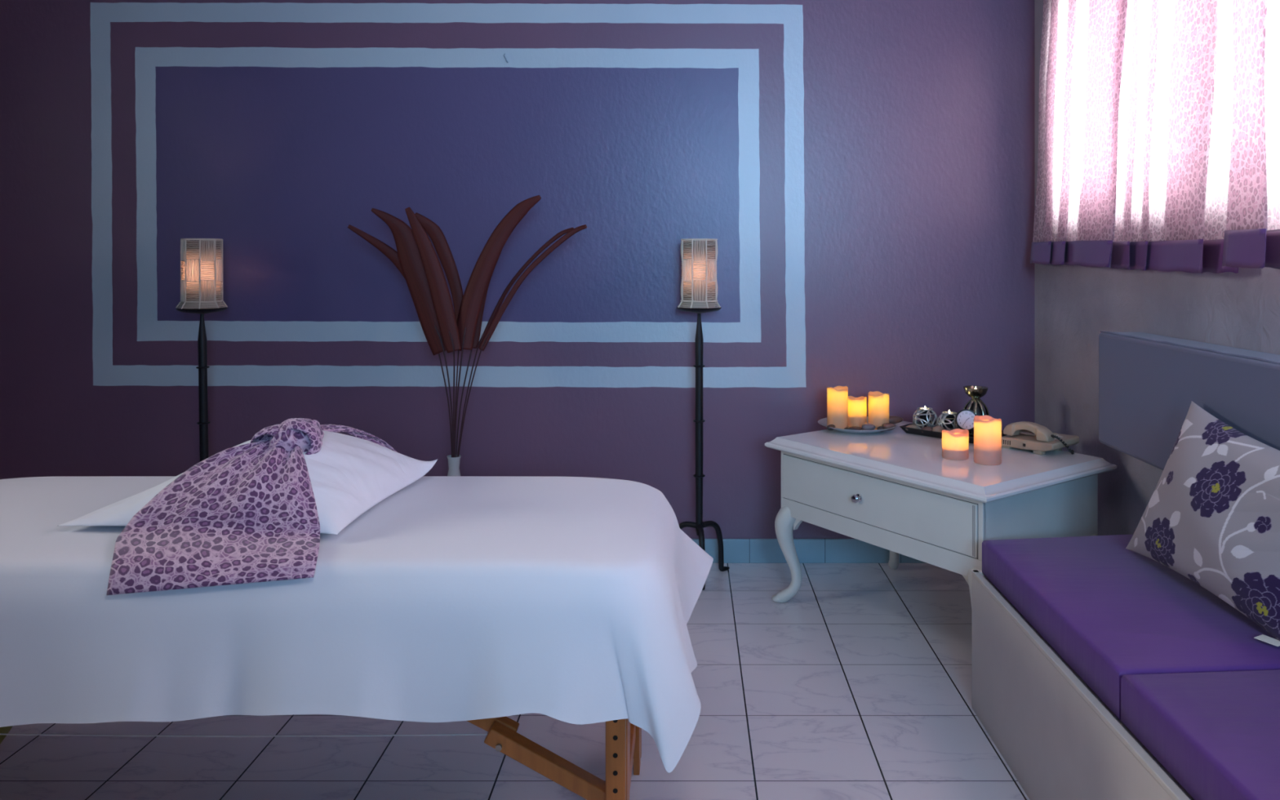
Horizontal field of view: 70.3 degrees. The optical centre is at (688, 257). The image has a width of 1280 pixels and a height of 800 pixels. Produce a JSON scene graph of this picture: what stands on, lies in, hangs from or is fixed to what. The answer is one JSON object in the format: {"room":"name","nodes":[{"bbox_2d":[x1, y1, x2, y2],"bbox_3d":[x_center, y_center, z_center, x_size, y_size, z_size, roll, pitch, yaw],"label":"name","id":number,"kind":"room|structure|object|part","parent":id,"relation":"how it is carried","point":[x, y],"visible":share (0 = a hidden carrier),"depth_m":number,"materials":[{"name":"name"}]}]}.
{"room":"spa","nodes":[
{"label":"spa","id":0,"kind":"room"},
{"bbox_2d":[0,563,1029,799],"bbox_3d":[-0.962,1.285,1.002,4.976,0.150,5.505,0,0,0],"label":"floor","id":1,"kind":"structure","parent":0,"point":[857,685],"depth_m":2.27,"materials":[{"name":"tile"}]},
{"bbox_2d":[0,725,13,744],"bbox_3d":[-1.765,1.123,2.050,0.450,0.175,0.450,0,0,0],"label":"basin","id":2,"kind":"object","parent":1,"relation":"on","point":[4,729],"visible":0.14,"depth_m":2.08,"materials":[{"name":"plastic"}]},
{"bbox_2d":[175,238,227,462],"bbox_3d":[-1.837,0.570,3.410,0.233,1.284,0.248,0,0,0],"label":"lamp","id":3,"kind":"object","parent":1,"relation":"on","point":[201,260],"visible":0.84,"depth_m":3.36,"materials":[{"name":"black metal"}]},
{"bbox_3d":[-1.825,0.058,3.400,0.164,0.260,0.164,0,0,0],"label":"lamp shade","id":4,"kind":"part","parent":3,"relation":"part of","materials":[{"name":"fabric"}]},
{"bbox_2d":[0,716,641,799],"bbox_3d":[-0.959,0.888,1.942,1.718,0.643,0.605,0,0,0],"label":"massage table","id":5,"kind":"object","parent":1,"relation":"on","point":[623,738],"visible":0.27,"depth_m":1.67,"materials":[{"name":"brown wood"}]},
{"bbox_2d":[0,475,713,773],"bbox_3d":[-0.937,0.706,1.944,2.004,0.341,0.829,0,0,0],"label":"sheet","id":6,"kind":"object","parent":5,"relation":"on","point":[573,600],"visible":0.79,"depth_m":1.58,"materials":[{"name":"white fabric"}]},
{"bbox_2d":[57,430,437,534],"bbox_3d":[-0.925,0.460,1.998,0.573,0.154,0.512,0,0,6],"label":"bed pillow","id":7,"kind":"object","parent":6,"relation":"on","point":[349,475],"visible":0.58,"depth_m":1.89,"materials":[{"name":"white fabric"}]},
{"bbox_2d":[106,417,397,595],"bbox_3d":[-0.877,0.462,1.935,0.438,0.251,0.710,0,0,0],"label":"scarf","id":8,"kind":"object","parent":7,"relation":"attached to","point":[245,513],"visible":0.98,"depth_m":1.74,"materials":[{"name":"fabric"}]},
{"bbox_3d":[-0.133,0.940,1.655,0.036,0.540,0.022,0,0,0],"label":"leg","id":9,"kind":"part","parent":5,"relation":"part of","materials":[{"name":"brown wood"}]},
{"bbox_3d":[-0.133,0.940,2.200,0.036,0.540,0.022,0,0,0],"label":"leg","id":10,"kind":"part","parent":5,"relation":"part of","materials":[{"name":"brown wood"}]},
{"bbox_2d":[446,454,461,475],"bbox_3d":[-0.859,0.968,3.320,0.216,0.485,0.216,0,0,0],"label":"floor vase","id":11,"kind":"object","parent":1,"relation":"on","point":[453,462],"visible":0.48,"depth_m":3.30,"materials":[{"name":"grey ceramic"}]},
{"bbox_2d":[347,224,452,457],"bbox_3d":[-1.058,0.333,3.343,0.393,0.914,0.044,0,0,0],"label":"palm","id":12,"kind":"object","parent":11,"relation":"in","point":[386,250],"visible":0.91,"depth_m":3.35,"materials":[{"name":"brown plant"}]},
{"bbox_3d":[-1.082,0.112,3.350,0.347,0.472,0.027,0,0,-2],"label":"blade","id":13,"kind":"part","parent":12,"relation":"part of","materials":[{"name":"brown plant"}]},
{"bbox_3d":[-0.903,0.530,3.342,0.090,0.520,0.015,0,0,20],"label":"stem","id":14,"kind":"part","parent":12,"relation":"part of","materials":[{"name":"brown plant"}]},
{"bbox_2d":[371,208,453,453],"bbox_3d":[-1.008,0.304,3.329,0.305,0.973,0.035,0,0,-2],"label":"leaf","id":15,"kind":"object","parent":11,"relation":"in","point":[411,265],"visible":0.82,"depth_m":3.33,"materials":[{"name":"brown plant"}]},
{"bbox_3d":[-1.008,0.088,3.329,0.305,0.541,0.034,0,0,-2],"label":"blade","id":16,"kind":"part","parent":15,"relation":"part of","materials":[{"name":"brown plant"}]},
{"bbox_3d":[-0.901,0.511,3.322,0.080,0.558,0.012,0,0,2],"label":"stem","id":17,"kind":"part","parent":15,"relation":"part of","materials":[{"name":"brown plant"}]},
{"bbox_2d":[404,207,460,457],"bbox_3d":[-0.924,0.303,3.289,0.198,0.974,0.051,0,0,-4],"label":"palm","id":18,"kind":"object","parent":11,"relation":"in","point":[439,291],"visible":1,"depth_m":3.28,"materials":[{"name":"brown plant"}]},
{"bbox_3d":[-0.923,0.080,3.278,0.199,0.528,0.023,0,0,-3],"label":"blade","id":19,"kind":"part","parent":18,"relation":"part of","materials":[{"name":"brown plant"}]},
{"bbox_3d":[-0.858,0.522,3.294,0.028,0.535,0.050,0,0,0],"label":"stem","id":20,"kind":"part","parent":18,"relation":"part of","materials":[{"name":"brown plant"}]},
{"bbox_2d":[414,212,463,441],"bbox_3d":[-0.923,0.311,3.343,0.186,0.958,0.044,0,0,0],"label":"palm","id":21,"kind":"object","parent":11,"relation":"in","point":[433,231],"visible":0.63,"depth_m":3.36,"materials":[{"name":"brown plant"}]},
{"bbox_3d":[-0.923,0.088,3.353,0.187,0.511,0.021,0,0,-3],"label":"blade","id":22,"kind":"part","parent":21,"relation":"part of","materials":[{"name":"brown plant"}]},
{"bbox_3d":[-0.856,0.526,3.341,0.011,0.528,0.041,0,0,22],"label":"stem","id":23,"kind":"part","parent":21,"relation":"part of","materials":[{"name":"brown plant"}]},
{"bbox_2d":[455,252,501,457],"bbox_3d":[-0.761,0.335,3.360,0.205,0.910,0.046,0,0,-9],"label":"palm","id":24,"kind":"object","parent":11,"relation":"in","point":[477,335],"visible":0.32,"depth_m":3.37,"materials":[{"name":"brown plant"}]},
{"bbox_3d":[-0.829,0.528,3.349,0.081,0.525,0.014,0,0,-35],"label":"stem","id":25,"kind":"part","parent":24,"relation":"part of","materials":[{"name":"brown plant"}]},
{"bbox_3d":[-0.740,0.108,3.365,0.168,0.456,0.018,0,0,4],"label":"blade","id":26,"kind":"part","parent":24,"relation":"part of","materials":[{"name":"brown plant"}]},
{"bbox_2d":[453,195,541,457],"bbox_3d":[-0.698,0.281,3.291,0.332,1.018,0.033,0,0,5],"label":"leaf","id":27,"kind":"object","parent":11,"relation":"in","point":[473,295],"visible":1,"depth_m":3.30,"materials":[{"name":"brown plant"}]},
{"bbox_3d":[-0.837,0.514,3.302,0.059,0.551,0.017,0,0,23],"label":"stem","id":28,"kind":"part","parent":27,"relation":"part of","materials":[{"name":"brown plant"}]},
{"bbox_3d":[-0.692,0.053,3.295,0.321,0.562,0.026,0,0,2],"label":"blade","id":29,"kind":"part","parent":27,"relation":"part of","materials":[{"name":"brown plant"}]},
{"bbox_2d":[457,226,573,457],"bbox_3d":[-0.639,0.338,3.346,0.436,0.904,0.035,0,0,-2],"label":"palm","id":30,"kind":"object","parent":11,"relation":"in","point":[559,234],"visible":0.94,"depth_m":3.35,"materials":[{"name":"brown plant"}]},
{"bbox_3d":[-0.804,0.534,3.343,0.111,0.512,0.012,0,0,-18],"label":"stem","id":31,"kind":"part","parent":30,"relation":"part of","materials":[{"name":"brown plant"}]},
{"bbox_3d":[-0.603,0.110,3.349,0.364,0.447,0.016,0,0,1],"label":"blade","id":32,"kind":"part","parent":30,"relation":"part of","materials":[{"name":"brown plant"}]},
{"bbox_2d":[457,224,586,457],"bbox_3d":[-0.612,0.334,3.311,0.487,0.913,0.018,0,0,1],"label":"palm","id":33,"kind":"object","parent":11,"relation":"in","point":[570,233],"visible":1,"depth_m":3.31,"materials":[{"name":"brown plant"}]},
{"bbox_3d":[-0.785,0.523,3.314,0.140,0.534,0.015,0,0,2],"label":"stem","id":34,"kind":"part","parent":33,"relation":"part of","materials":[{"name":"brown plant"}]},
{"bbox_3d":[-0.567,0.108,3.310,0.396,0.463,0.018,0,0,1],"label":"blade","id":35,"kind":"part","parent":33,"relation":"part of","materials":[{"name":"brown plant"}]},
{"bbox_2d":[676,238,729,590],"bbox_3d":[0.057,0.570,3.463,0.228,1.284,0.250,0,0,-41],"label":"lamp","id":36,"kind":"object","parent":1,"relation":"on","point":[699,256],"visible":0.94,"depth_m":3.40,"materials":[{"name":"black metal"}]},
{"bbox_3d":[-0.024,1.108,3.469,0.145,0.206,0.021,0,0,24],"label":"leg","id":37,"kind":"part","parent":36,"relation":"part of","materials":[{"name":"black metal"}]},
{"bbox_3d":[0.040,0.058,3.440,0.164,0.260,0.164,0,0,0],"label":"lamp shade","id":38,"kind":"part","parent":36,"relation":"part of","materials":[{"name":"fabric"}]},
{"bbox_3d":[0.047,1.108,3.370,0.021,0.206,0.145,0,0,-6],"label":"leg","id":39,"kind":"part","parent":36,"relation":"part of","materials":[{"name":"black metal"}]},
{"bbox_3d":[0.097,1.108,3.481,0.145,0.206,0.021,0,0,-36],"label":"leg","id":40,"kind":"part","parent":36,"relation":"part of","materials":[{"name":"black metal"}]},
{"bbox_2d":[764,421,1116,610],"bbox_3d":[0.808,0.920,3.025,0.668,0.580,0.915,0,0,-36],"label":"side table","id":41,"kind":"object","parent":1,"relation":"on","point":[895,491],"visible":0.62,"depth_m":2.78,"materials":[{"name":"white paint"}]},
{"bbox_3d":[0.368,1.024,3.173,0.150,0.372,0.145,0,0,0],"label":"cabriole leg","id":42,"kind":"part","parent":41,"relation":"part of","materials":[{"name":"white paint"}]},
{"bbox_3d":[0.531,0.763,2.875,0.027,0.027,0.027,0,0,-36],"label":"drawer knob","id":43,"kind":"part","parent":41,"relation":"part of","materials":[{"name":"silver metal"}]},
{"bbox_2d":[817,416,898,433],"bbox_3d":[0.622,0.618,3.335,0.292,0.024,0.292,0,0,0],"label":"plate","id":44,"kind":"object","parent":41,"relation":"on","point":[823,421],"visible":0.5,"depth_m":3.24,"materials":[{"name":"ceramic"}]},
{"bbox_2d":[826,424,835,430],"bbox_3d":[0.513,0.611,3.268,0.035,0.021,0.036,0,0,0],"label":"pebble","id":45,"kind":"object","parent":44,"relation":"on","point":[828,428],"visible":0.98,"depth_m":3.26,"materials":[{"name":"grey stone"}]},
{"bbox_2d":[826,386,848,429],"bbox_3d":[0.546,0.547,3.325,0.075,0.153,0.075,0,0,0],"label":"pillar candle","id":46,"kind":"object","parent":44,"relation":"on","point":[837,396],"visible":0.92,"depth_m":3.29,"materials":[{"name":"beige wax"}]},
{"bbox_2d":[844,426,862,430],"bbox_3d":[0.592,0.615,3.262,0.068,0.018,0.033,0,0,0],"label":"pebble","id":47,"kind":"object","parent":44,"relation":"on","point":[855,428],"visible":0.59,"depth_m":3.25,"materials":[{"name":"grey stone"}]},
{"bbox_2d":[848,395,866,426],"bbox_3d":[0.624,0.569,3.372,0.075,0.110,0.075,0,0,0],"label":"pillar candle","id":48,"kind":"object","parent":44,"relation":"on","point":[857,406],"visible":0.8,"depth_m":3.34,"materials":[{"name":"beige wax"}]},
{"bbox_2d":[861,422,875,430],"bbox_3d":[0.648,0.609,3.266,0.048,0.028,0.038,0,0,0],"label":"pebble","id":49,"kind":"object","parent":44,"relation":"on","point":[866,426],"visible":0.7,"depth_m":3.25,"materials":[{"name":"grey stone"}]},
{"bbox_2d":[868,391,888,429],"bbox_3d":[0.697,0.557,3.325,0.075,0.132,0.075,0,0,0],"label":"pillar candle","id":50,"kind":"object","parent":44,"relation":"on","point":[878,402],"visible":0.8,"depth_m":3.29,"materials":[{"name":"beige wax"}]},
{"bbox_2d":[876,426,884,431],"bbox_3d":[0.690,0.614,3.256,0.028,0.021,0.026,0,0,0],"label":"pebble","id":51,"kind":"object","parent":44,"relation":"on","point":[879,427],"visible":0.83,"depth_m":3.25,"materials":[{"name":"grey stone"}]},
{"bbox_2d":[881,422,895,430],"bbox_3d":[0.722,0.607,3.267,0.050,0.026,0.037,0,0,0],"label":"pebble","id":52,"kind":"object","parent":44,"relation":"on","point":[886,425],"visible":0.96,"depth_m":3.25,"materials":[{"name":"grey stone"}]},
{"bbox_2d":[888,415,902,423],"bbox_3d":[0.755,0.595,3.335,0.074,0.028,0.038,0,0,-17],"label":"pebble","id":53,"kind":"object","parent":44,"relation":"on","point":[892,419],"visible":0.8,"depth_m":3.32,"materials":[{"name":"grey stone"}]},
{"bbox_3d":[0.572,0.763,2.855,0.013,0.149,0.802,0,0,-36],"label":"drawer","id":54,"kind":"part","parent":41,"relation":"part of","materials":[{"name":"white paint"}]},
{"bbox_3d":[0.783,1.024,3.492,0.145,0.372,0.150,0,0,0],"label":"cabriole leg","id":55,"kind":"part","parent":41,"relation":"part of","materials":[{"name":"white paint"}]},
{"bbox_2d":[899,420,1005,443],"bbox_3d":[0.944,0.617,3.207,0.188,0.025,0.338,0,0,-44],"label":"tray","id":56,"kind":"object","parent":41,"relation":"on","point":[910,430],"visible":0.23,"depth_m":3.20,"materials":[{"name":"brown wood"}]},
{"bbox_2d":[905,424,921,430],"bbox_3d":[0.807,0.611,3.259,0.061,0.026,0.041,0,0,0],"label":"pebble","id":57,"kind":"object","parent":56,"relation":"on","point":[914,426],"visible":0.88,"depth_m":3.25,"materials":[{"name":"grey stone"}]},
{"bbox_2d":[912,406,937,429],"bbox_3d":[0.852,0.578,3.268,0.089,0.091,0.090,0,0,0],"label":"tealight holder","id":58,"kind":"object","parent":56,"relation":"on","point":[925,415],"visible":0.9,"depth_m":3.25,"materials":[{"name":"silver metal"}]},
{"bbox_2d":[920,408,931,424],"bbox_3d":[0.852,0.570,3.268,0.051,0.053,0.051,0,0,0],"label":"cup","id":59,"kind":"object","parent":58,"relation":"on","point":[925,413],"depth_m":3.25,"materials":[{"name":"metal"}]},
{"bbox_2d":[921,426,933,432],"bbox_3d":[0.846,0.611,3.213,0.050,0.026,0.038,0,0,0],"label":"pebble","id":60,"kind":"object","parent":56,"relation":"on","point":[930,428],"visible":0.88,"depth_m":3.20,"materials":[{"name":"grey stone"}]},
{"bbox_2d":[932,425,944,432],"bbox_3d":[0.877,0.606,3.180,0.047,0.036,0.040,0,0,0],"label":"pebble","id":61,"kind":"object","parent":56,"relation":"on","point":[937,428],"visible":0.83,"depth_m":3.17,"materials":[{"name":"grey stone"}]},
{"bbox_2d":[936,410,959,430],"bbox_3d":[0.920,0.579,3.200,0.086,0.088,0.086,0,0,0],"label":"tealight holder","id":62,"kind":"object","parent":56,"relation":"on","point":[947,419],"visible":0.69,"depth_m":3.18,"materials":[{"name":"silver metal"}]},
{"bbox_2d":[942,412,954,427],"bbox_3d":[0.920,0.573,3.200,0.049,0.050,0.049,0,0,0],"label":"cup","id":63,"kind":"object","parent":62,"relation":"on","point":[948,417],"depth_m":3.18,"materials":[{"name":"metal"}]},
{"bbox_2d":[955,408,976,437],"bbox_3d":[0.960,0.572,3.131,0.074,0.103,0.038,0,0,18],"label":"alarm clock","id":64,"kind":"object","parent":56,"relation":"on","point":[964,419],"visible":0.97,"depth_m":3.12,"materials":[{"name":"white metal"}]},
{"bbox_2d":[963,385,989,435],"bbox_3d":[1.010,0.538,3.191,0.096,0.170,0.096,0,0,0],"label":"candle holder","id":65,"kind":"object","parent":56,"relation":"on","point":[975,392],"visible":0.55,"depth_m":3.17,"materials":[{"name":"grey metal"}]},
{"bbox_2d":[963,385,988,398],"bbox_3d":[1.010,0.479,3.190,0.085,0.048,0.085,0,0,0],"label":"bowl","id":66,"kind":"object","parent":65,"relation":"on","point":[972,391],"depth_m":3.17,"materials":[{"name":"grey metal"}]},
{"bbox_3d":[1.010,0.560,3.190,0.078,0.102,0.078,0,0,0],"label":"globe","id":67,"kind":"part","parent":65,"relation":"part of","materials":[{"name":"silver metal"}]},
{"bbox_2d":[942,428,968,460],"bbox_3d":[0.841,0.585,2.860,0.081,0.089,0.081,0,0,0],"label":"pillar candle","id":68,"kind":"object","parent":41,"relation":"on","point":[955,442],"visible":1,"depth_m":2.83,"materials":[{"name":"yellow wax"}]},
{"bbox_3d":[0.832,1.024,2.558,0.145,0.372,0.150,0,0,0],"label":"cabriole leg","id":69,"kind":"part","parent":41,"relation":"part of","materials":[{"name":"white paint"}]},
{"bbox_2d":[973,415,1001,465],"bbox_3d":[0.920,0.559,2.790,0.081,0.142,0.081,0,0,0],"label":"pillar candle","id":70,"kind":"object","parent":41,"relation":"on","point":[987,429],"visible":1,"depth_m":2.76,"materials":[{"name":"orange wax"}]},
{"bbox_2d":[1001,421,1079,454],"bbox_3d":[1.155,0.583,2.975,0.157,0.094,0.227,0,0,-36],"label":"telephone","id":71,"kind":"object","parent":41,"relation":"on","point":[1025,435],"visible":0.98,"depth_m":2.93,"materials":[{"name":"beige plastic"}]},
{"bbox_3d":[1.206,0.596,2.898,0.095,0.065,0.040,0,0,-23],"label":"cord","id":72,"kind":"part","parent":71,"relation":"part of","materials":[{"name":"plastic"}]},
{"bbox_2d":[971,330,1279,799],"bbox_3d":[1.067,0.714,1.471,0.615,0.993,2.542,0,0,0],"label":"bench","id":73,"kind":"object","parent":1,"relation":"on","point":[1059,740],"visible":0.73,"depth_m":2.08,"materials":[{"name":"white wood"}]},
{"bbox_2d":[982,534,1279,719],"bbox_3d":[1.078,0.801,2.074,0.588,0.098,0.847,0,0,0],"label":"seat cushion","id":74,"kind":"object","parent":73,"relation":"on","point":[1111,611],"visible":0.69,"depth_m":1.94,"materials":[{"name":"fabric"}]},
{"bbox_2d":[1125,400,1279,646],"bbox_3d":[1.159,0.545,1.968,0.114,0.406,0.735,0,0,0],"label":"floral cushion","id":75,"kind":"object","parent":74,"relation":"on","point":[1211,517],"visible":1,"depth_m":1.92,"materials":[{"name":"fabric"}]},
{"bbox_3d":[1.304,0.391,1.471,0.137,0.335,2.542,0,0,0],"label":"backrest","id":76,"kind":"part","parent":73,"relation":"part of","materials":[{"name":"grey fabric"}]},
{"bbox_2d":[1120,669,1279,799],"bbox_3d":[1.078,0.801,0.962,0.588,0.098,1.447,0,0,0],"label":"seat cushion","id":77,"kind":"object","parent":73,"relation":"on","point":[1217,734],"visible":1,"depth_m":1.48,"materials":[{"name":"fabric"}]},
{"bbox_2d":[0,0,1034,538],"bbox_3d":[-0.962,-0.140,3.680,4.976,2.700,0.150,0,0,0],"label":"wall","id":78,"kind":"structure","parent":0,"point":[861,172],"depth_m":3.60,"materials":[{"name":"purple paint"}]},
{"bbox_2d":[691,538,926,563],"bbox_3d":[-0.962,1.163,3.599,4.676,0.095,0.012,0,0,0],"label":"baseboard","id":79,"kind":"structure","parent":78,"relation":"attached to","point":[735,550],"depth_m":3.59,"materials":[{"name":"blue tile"}]},
{"bbox_2d":[1034,0,1279,535],"bbox_3d":[1.451,-0.140,1.002,0.150,2.700,5.205,0,0,0],"label":"wall","id":80,"kind":"structure","parent":0,"point":[1073,304],"depth_m":2.94,"materials":[{"name":"grey paint"}]},
{"bbox_3d":[1.327,-1.095,2.215,0.097,0.030,2.630,0,0,0],"label":"curtain rod","id":81,"kind":"object","parent":80,"relation":"attached to","visible":0},
{"bbox_2d":[1030,0,1238,273],"bbox_3d":[1.302,-0.525,2.813,0.076,1.130,1.386,0,0,1],"label":"curtain","id":82,"kind":"object","parent":81,"relation":"hanging from","point":[1135,107],"visible":0.93,"depth_m":2.66,"materials":[{"name":"fabric"}]},
{"bbox_2d":[1222,0,1279,269],"bbox_3d":[1.233,-0.533,1.726,0.082,1.114,0.747,0,0,0],"label":"curtain","id":83,"kind":"object","parent":81,"relation":"hanging from","point":[1251,239],"visible":1,"depth_m":1.96,"materials":[{"name":"fabric"}]}
]}

